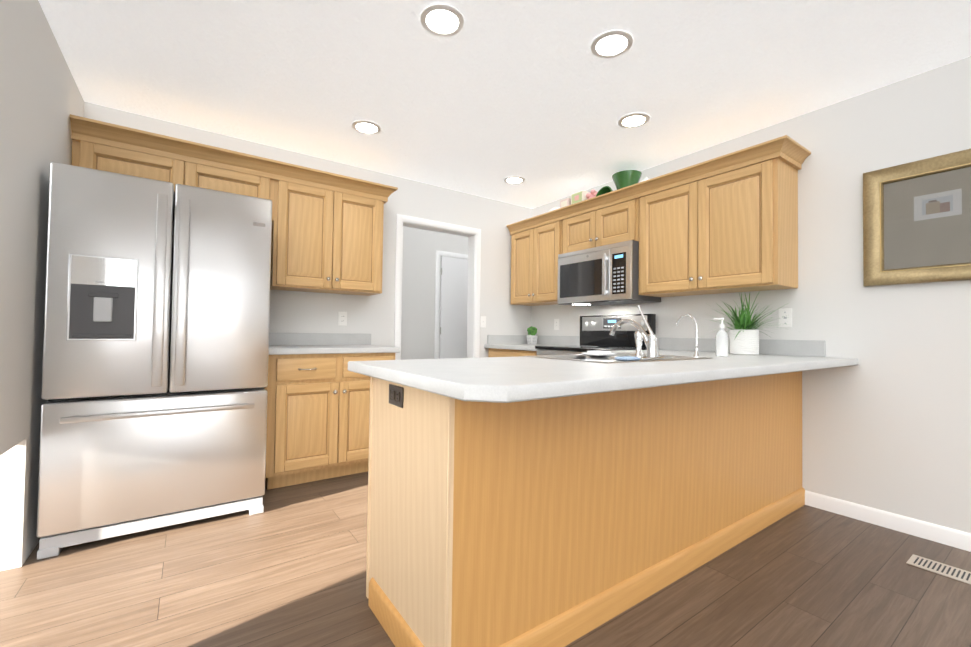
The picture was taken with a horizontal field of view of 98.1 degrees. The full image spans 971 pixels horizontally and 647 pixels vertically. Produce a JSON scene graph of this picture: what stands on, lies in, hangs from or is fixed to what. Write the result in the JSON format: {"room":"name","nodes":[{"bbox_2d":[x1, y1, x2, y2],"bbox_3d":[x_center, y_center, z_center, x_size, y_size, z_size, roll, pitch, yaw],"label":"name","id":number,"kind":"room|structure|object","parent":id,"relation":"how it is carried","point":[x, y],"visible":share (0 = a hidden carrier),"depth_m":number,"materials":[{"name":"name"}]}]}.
{"room":"kitchen","nodes":[
{"label":"kitchen","id":0,"kind":"room"},
{"bbox_2d":[0,0,83,570],"bbox_3d":[-1.713,-0.181,1.359,0.120,2.440,2.950,2,-2,-35],"label":"wall","id":1,"kind":"structure","parent":0,"point":[41,99],"depth_m":1.79,"materials":[{"name":"white paint"}]},
{"bbox_2d":[84,101,531,357],"bbox_3d":[-2.587,-0.165,2.621,7.740,2.440,0.120,2,-2,-35],"label":"wall","id":2,"kind":"structure","parent":0,"point":[316,312],"depth_m":3.76,"materials":[{"name":"white paint"}]},
{"bbox_2d":[70,114,273,221],"bbox_3d":[-1.984,-0.931,2.779,1.030,0.396,0.328,2,-2,-35],"label":"upper cabinet","id":3,"kind":"object","parent":2,"relation":"attached to","point":[102,146],"depth_m":2.59,"materials":[{"name":"brown wood"}]},
{"bbox_2d":[270,162,385,295],"bbox_3d":[-1.240,-0.679,3.302,0.800,0.856,0.328,2,-2,-35],"label":"upper cabinet","id":4,"kind":"object","parent":2,"relation":"attached to","point":[327,233],"depth_m":3.14,"materials":[{"name":"brown wood"}]},
{"bbox_2d":[338,312,346,325],"bbox_3d":[-1.195,-0.041,3.523,0.072,0.116,0.008,2,-2,-35],"label":"outlet","id":5,"kind":"object","parent":2,"relation":"attached to","point":[342,318],"visible":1,"depth_m":3.52,"materials":[{"name":"white plastic"}]},
{"bbox_2d":[394,214,480,359],"bbox_3d":[-0.478,0.068,4.108,0.924,2.097,0.156,2,-2,-35],"label":"door frame","id":6,"kind":"structure","parent":2,"relation":"attached to","point":[473,235],"depth_m":4.26,"materials":[{"name":"white wood"}]},
{"bbox_2d":[480,316,485,327],"bbox_3d":[-0.021,-0.017,4.348,0.072,0.116,0.015,2,-2,-35],"label":"light switch","id":7,"kind":"object","parent":2,"relation":"attached to","point":[482,321],"visible":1,"depth_m":4.34,"materials":[{"name":"white plastic"}]},
{"bbox_2d":[401,226,467,359],"bbox_3d":[-0.928,-0.082,5.384,4.800,2.440,0.120,2,-2,-35],"label":"wall","id":8,"kind":"structure","parent":0,"point":[421,247],"depth_m":5.39,"materials":[{"name":"white paint"}]},
{"bbox_2d":[434,250,467,358],"bbox_3d":[-0.243,0.104,5.733,0.958,2.102,0.095,2,-2,-35],"label":"hall door","id":9,"kind":"structure","parent":8,"relation":"in","point":[451,295],"depth_m":5.61,"materials":[{"name":"white wood"}]},
{"bbox_2d":[0,471,970,646],"bbox_3d":[-0.805,1.076,1.330,9.220,0.050,9.220,2,-2,-35],"label":"floor","id":10,"kind":"structure","parent":0,"point":[287,567],"depth_m":1.69,"materials":[{"name":"brown wood"}]},
{"bbox_2d":[36,162,271,559],"bbox_3d":[-1.823,0.170,2.448,0.907,1.784,0.867,2,-2,-35],"label":"fridge","id":11,"kind":"object","parent":10,"relation":"on","point":[154,392],"visible":1,"depth_m":2.08,"materials":[{"name":"grey metal"}]},
{"bbox_2d":[264,353,394,489],"bbox_3d":[-1.199,0.648,3.115,0.885,0.875,0.653,2,-2,-35],"label":"base cabinet","id":12,"kind":"object","parent":10,"relation":"on","point":[318,408],"visible":0.79,"depth_m":2.82,"materials":[{"name":"brown wood"}]},
{"bbox_2d":[269,333,400,354],"bbox_3d":[-1.189,0.142,3.141,0.912,0.136,0.633,2,-2,-35],"label":"countertop","id":13,"kind":"structure","parent":12,"relation":"on","point":[309,343],"depth_m":3.25,"materials":[{"name":"stone"}]},
{"bbox_2d":[366,377,577,646],"bbox_3d":[-0.077,0.629,1.559,0.519,0.876,0.633,2,-2,-35],"label":"base cabinet","id":14,"kind":"object","parent":10,"relation":"on","point":[558,522],"depth_m":1.31,"materials":[{"name":"brown wood"}]},
{"bbox_2d":[389,384,403,407],"bbox_3d":[-0.310,0.249,1.453,0.008,0.069,0.117,2,-2,-35],"label":"outlet","id":15,"kind":"object","parent":14,"relation":"attached to","point":[395,395],"visible":1,"depth_m":1.44,"materials":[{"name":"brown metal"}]},
{"bbox_2d":[488,348,536,356],"bbox_3d":[0.481,0.694,4.203,0.617,0.876,0.760,2,-2,-35],"label":"base cabinet","id":16,"kind":"object","parent":10,"relation":"on","point":[493,352],"depth_m":4.01,"materials":[{"name":"brown wood"}]},
{"bbox_2d":[484,335,579,350],"bbox_3d":[0.479,0.188,4.215,0.633,0.136,0.803,2,-2,-35],"label":"countertop","id":17,"kind":"structure","parent":16,"relation":"on","point":[514,342],"depth_m":4.38,"materials":[{"name":"stone"}]},
{"bbox_2d":[526,326,537,343],"bbox_3d":[0.499,0.126,4.521,0.115,0.196,0.122,2,-2,-35],"label":"boxwood plant","id":18,"kind":"object","parent":17,"relation":"on","point":[532,332],"visible":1,"depth_m":4.49,"materials":[{"name":"green plant"}]},
{"bbox_2d":[535,314,655,354],"bbox_3d":[0.886,0.520,3.533,0.673,1.205,0.764,2,-2,-35],"label":"range","id":19,"kind":"object","parent":10,"relation":"on","point":[595,332],"visible":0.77,"depth_m":3.63,"materials":[{"name":"grey metal"}]},
{"bbox_2d":[578,386,661,637],"bbox_3d":[0.331,0.640,1.847,0.479,0.876,0.633,2,-2,-35],"label":"base cabinet","id":20,"kind":"object","parent":10,"relation":"on","point":[618,430],"depth_m":1.57,"materials":[{"name":"brown wood"}]},
{"bbox_2d":[658,381,713,590],"bbox_3d":[0.710,0.651,2.115,0.450,0.876,0.633,2,-2,-35],"label":"base cabinet","id":21,"kind":"object","parent":10,"relation":"on","point":[686,417],"depth_m":1.85,"materials":[{"name":"brown wood"}]},
{"bbox_2d":[714,376,757,557],"bbox_3d":[1.075,0.662,2.373,0.445,0.876,0.633,2,-2,-35],"label":"base cabinet","id":22,"kind":"object","parent":10,"relation":"on","point":[735,399],"depth_m":2.11,"materials":[{"name":"brown wood"}]},
{"bbox_2d":[758,371,804,531],"bbox_3d":[1.525,0.675,2.690,0.656,0.876,0.633,2,-2,-35],"label":"base cabinet","id":23,"kind":"object","parent":10,"relation":"on","point":[781,492],"depth_m":2.42,"materials":[{"name":"brown wood"}]},
{"bbox_2d":[348,337,857,402],"bbox_3d":[0.703,0.145,2.171,2.628,0.138,1.255,2,-2,-35],"label":"countertop","id":24,"kind":"structure","parent":23,"relation":"on","point":[503,379],"depth_m":1.43,"materials":[{"name":"laminate"}]},
{"bbox_2d":[525,305,709,362],"bbox_3d":[0.692,0.135,2.171,0.848,0.443,0.528,2,-2,-35],"label":"sink","id":25,"kind":"object","parent":24,"relation":"in","point":[650,341],"visible":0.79,"depth_m":2.03,"materials":[{"name":"silver metal"}]},
{"bbox_2d":[714,318,727,356],"bbox_3d":[1.365,0.079,2.443,0.064,0.222,0.077,2,-2,-35],"label":"soap bottle","id":26,"kind":"object","parent":24,"relation":"on","point":[722,350],"visible":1,"depth_m":2.42,"materials":[{"name":"white plastic"}]},
{"bbox_2d":[702,291,785,354],"bbox_3d":[1.624,-0.007,2.673,0.485,0.410,0.659,2,-2,-35],"label":"grass plant","id":27,"kind":"object","parent":24,"relation":"on","point":[744,336],"visible":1,"depth_m":2.67,"materials":[{"name":"green plant"}]},
{"bbox_2d":[906,554,970,583],"bbox_3d":[2.079,1.098,1.837,0.135,0.005,0.330,2,-2,-35],"label":"floor vent","id":28,"kind":"object","parent":10,"relation":"in","point":[955,573],"visible":1,"depth_m":1.89,"materials":[{"name":"beige metal"}]},
{"bbox_2d":[38,0,970,208],"bbox_3d":[-0.771,-1.413,1.385,9.220,0.050,9.220,2,-2,-35],"label":"ceiling","id":29,"kind":"structure","parent":0,"point":[540,97],"depth_m":2.27,"materials":[{"name":"white paint"}]},
{"bbox_2d":[352,120,380,134],"bbox_3d":[-0.819,-1.349,2.905,0.196,0.009,0.196,2,-2,-35],"label":"recessed light","id":30,"kind":"object","parent":29,"relation":"in","point":[366,127],"visible":1,"depth_m":2.90,"materials":[{"name":"white"}]},
{"bbox_2d":[420,4,463,36],"bbox_3d":[-0.195,-1.363,1.901,0.196,0.009,0.196,2,-2,-35],"label":"recessed light","id":31,"kind":"object","parent":29,"relation":"in","point":[443,20],"visible":1,"depth_m":1.89,"materials":[{"name":"white"}]},
{"bbox_2d":[504,176,524,183],"bbox_3d":[0.265,-1.314,3.867,0.196,0.009,0.196,2,-2,-35],"label":"recessed light","id":32,"kind":"object","parent":29,"relation":"in","point":[514,180],"visible":1,"depth_m":3.86,"materials":[{"name":"white"}]},
{"bbox_2d":[591,30,632,57],"bbox_3d":[0.611,-1.349,2.042,0.196,0.009,0.196,2,-2,-35],"label":"recessed light","id":33,"kind":"object","parent":29,"relation":"in","point":[612,44],"visible":1,"depth_m":2.03,"materials":[{"name":"white"}]},
{"bbox_2d":[618,112,649,127],"bbox_3d":[0.972,-1.329,2.762,0.196,0.009,0.196,2,-2,-35],"label":"recessed light","id":34,"kind":"object","parent":29,"relation":"in","point":[634,120],"visible":1,"depth_m":2.76,"materials":[{"name":"white"}]},
{"bbox_2d":[531,56,970,532],"bbox_3d":[2.469,-0.109,2.066,0.120,2.440,6.620,2,-2,-35],"label":"wall","id":35,"kind":"structure","parent":0,"point":[886,423],"depth_m":2.40,"materials":[{"name":"white paint"}]},
{"bbox_2d":[510,208,561,305],"bbox_3d":[0.612,-0.626,4.324,0.326,0.845,0.760,2,-2,-35],"label":"upper cabinet","id":36,"kind":"object","parent":35,"relation":"attached to","point":[536,243],"depth_m":4.19,"materials":[{"name":"brown wood"}]},
{"bbox_2d":[560,198,570,207],"bbox_3d":[0.798,-1.072,4.020,0.142,0.205,0.110,2,-2,-35],"label":"decorative box","id":37,"kind":"object","parent":36,"relation":"on","point":[565,202],"visible":0.33,"depth_m":3.96,"materials":[{"name":"beige"}]},
{"bbox_2d":[554,319,558,329],"bbox_3d":[0.741,0.009,4.395,0.008,0.116,0.072,2,-2,-35],"label":"outlet","id":38,"kind":"object","parent":35,"relation":"attached to","point":[556,324],"visible":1,"depth_m":4.39,"materials":[{"name":"white plastic"}]},
{"bbox_2d":[562,183,637,253],"bbox_3d":[1.071,-0.844,3.683,0.326,0.425,0.810,2,-2,-35],"label":"upper cabinet","id":39,"kind":"object","parent":35,"relation":"attached to","point":[612,217],"depth_m":3.53,"materials":[{"name":"brown wood"}]},
{"bbox_2d":[571,190,590,204],"bbox_3d":[0.893,-1.084,3.885,0.152,0.225,0.150,2,-2,-35],"label":"box","id":40,"kind":"object","parent":39,"relation":"on","point":[580,196],"visible":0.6,"depth_m":3.82,"materials":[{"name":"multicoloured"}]},
{"bbox_2d":[586,189,597,198],"bbox_3d":[0.957,-1.085,3.747,0.105,0.222,0.110,2,-2,-35],"label":"flowers","id":41,"kind":"object","parent":39,"relation":"on","point":[593,193],"visible":0.31,"depth_m":3.74,"materials":[{"name":"pink plant"}]},
{"bbox_2d":[596,186,612,195],"bbox_3d":[1.061,-1.087,3.637,0.163,0.173,0.176,2,-2,-35],"label":"pot","id":42,"kind":"object","parent":39,"relation":"on","point":[604,190],"visible":0.15,"depth_m":3.64,"materials":[{"name":"green ceramic"}]},
{"bbox_2d":[558,240,660,305],"bbox_3d":[1.029,-0.400,3.626,0.439,0.458,0.780,2,-2,-35],"label":"microwave","id":43,"kind":"object","parent":39,"relation":"attached to","point":[603,275],"visible":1,"depth_m":3.44,"materials":[{"name":"grey metal"}]},
{"bbox_2d":[612,170,641,189],"bbox_3d":[1.179,-1.108,3.518,0.240,0.265,0.240,2,-2,-35],"label":"planter","id":44,"kind":"object","parent":39,"relation":"on","point":[624,178],"visible":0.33,"depth_m":3.44,"materials":[{"name":"green ceramic"}]},
{"bbox_2d":[638,139,801,296],"bbox_3d":[1.576,-0.643,2.960,0.326,0.845,0.940,2,-2,-35],"label":"upper cabinet","id":45,"kind":"object","parent":35,"relation":"attached to","point":[727,223],"depth_m":2.73,"materials":[{"name":"brown wood"}]},
{"bbox_2d":[779,308,791,326],"bbox_3d":[1.931,-0.037,2.713,0.007,0.120,0.075,2,-2,-35],"label":"outlet","id":46,"kind":"object","parent":35,"relation":"attached to","point":[787,318],"visible":0.98,"depth_m":2.71,"materials":[{"name":"white plastic"}]},
{"bbox_2d":[805,490,970,551],"bbox_3d":[3.093,1.054,1.020,0.013,0.085,3.875,2,-2,-35],"label":"baseboard","id":47,"kind":"structure","parent":35,"relation":"attached to","point":[955,538],"depth_m":2.27,"materials":[{"name":"white wood"}]},
{"bbox_2d":[863,149,970,285],"bbox_3d":[2.316,-0.536,2.162,0.036,0.645,0.575,2,-2,-35],"label":"picture frame","id":48,"kind":"object","parent":35,"relation":"attached to","point":[916,221],"visible":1,"depth_m":2.22,"materials":[{"name":"gold metal"}]}
]}

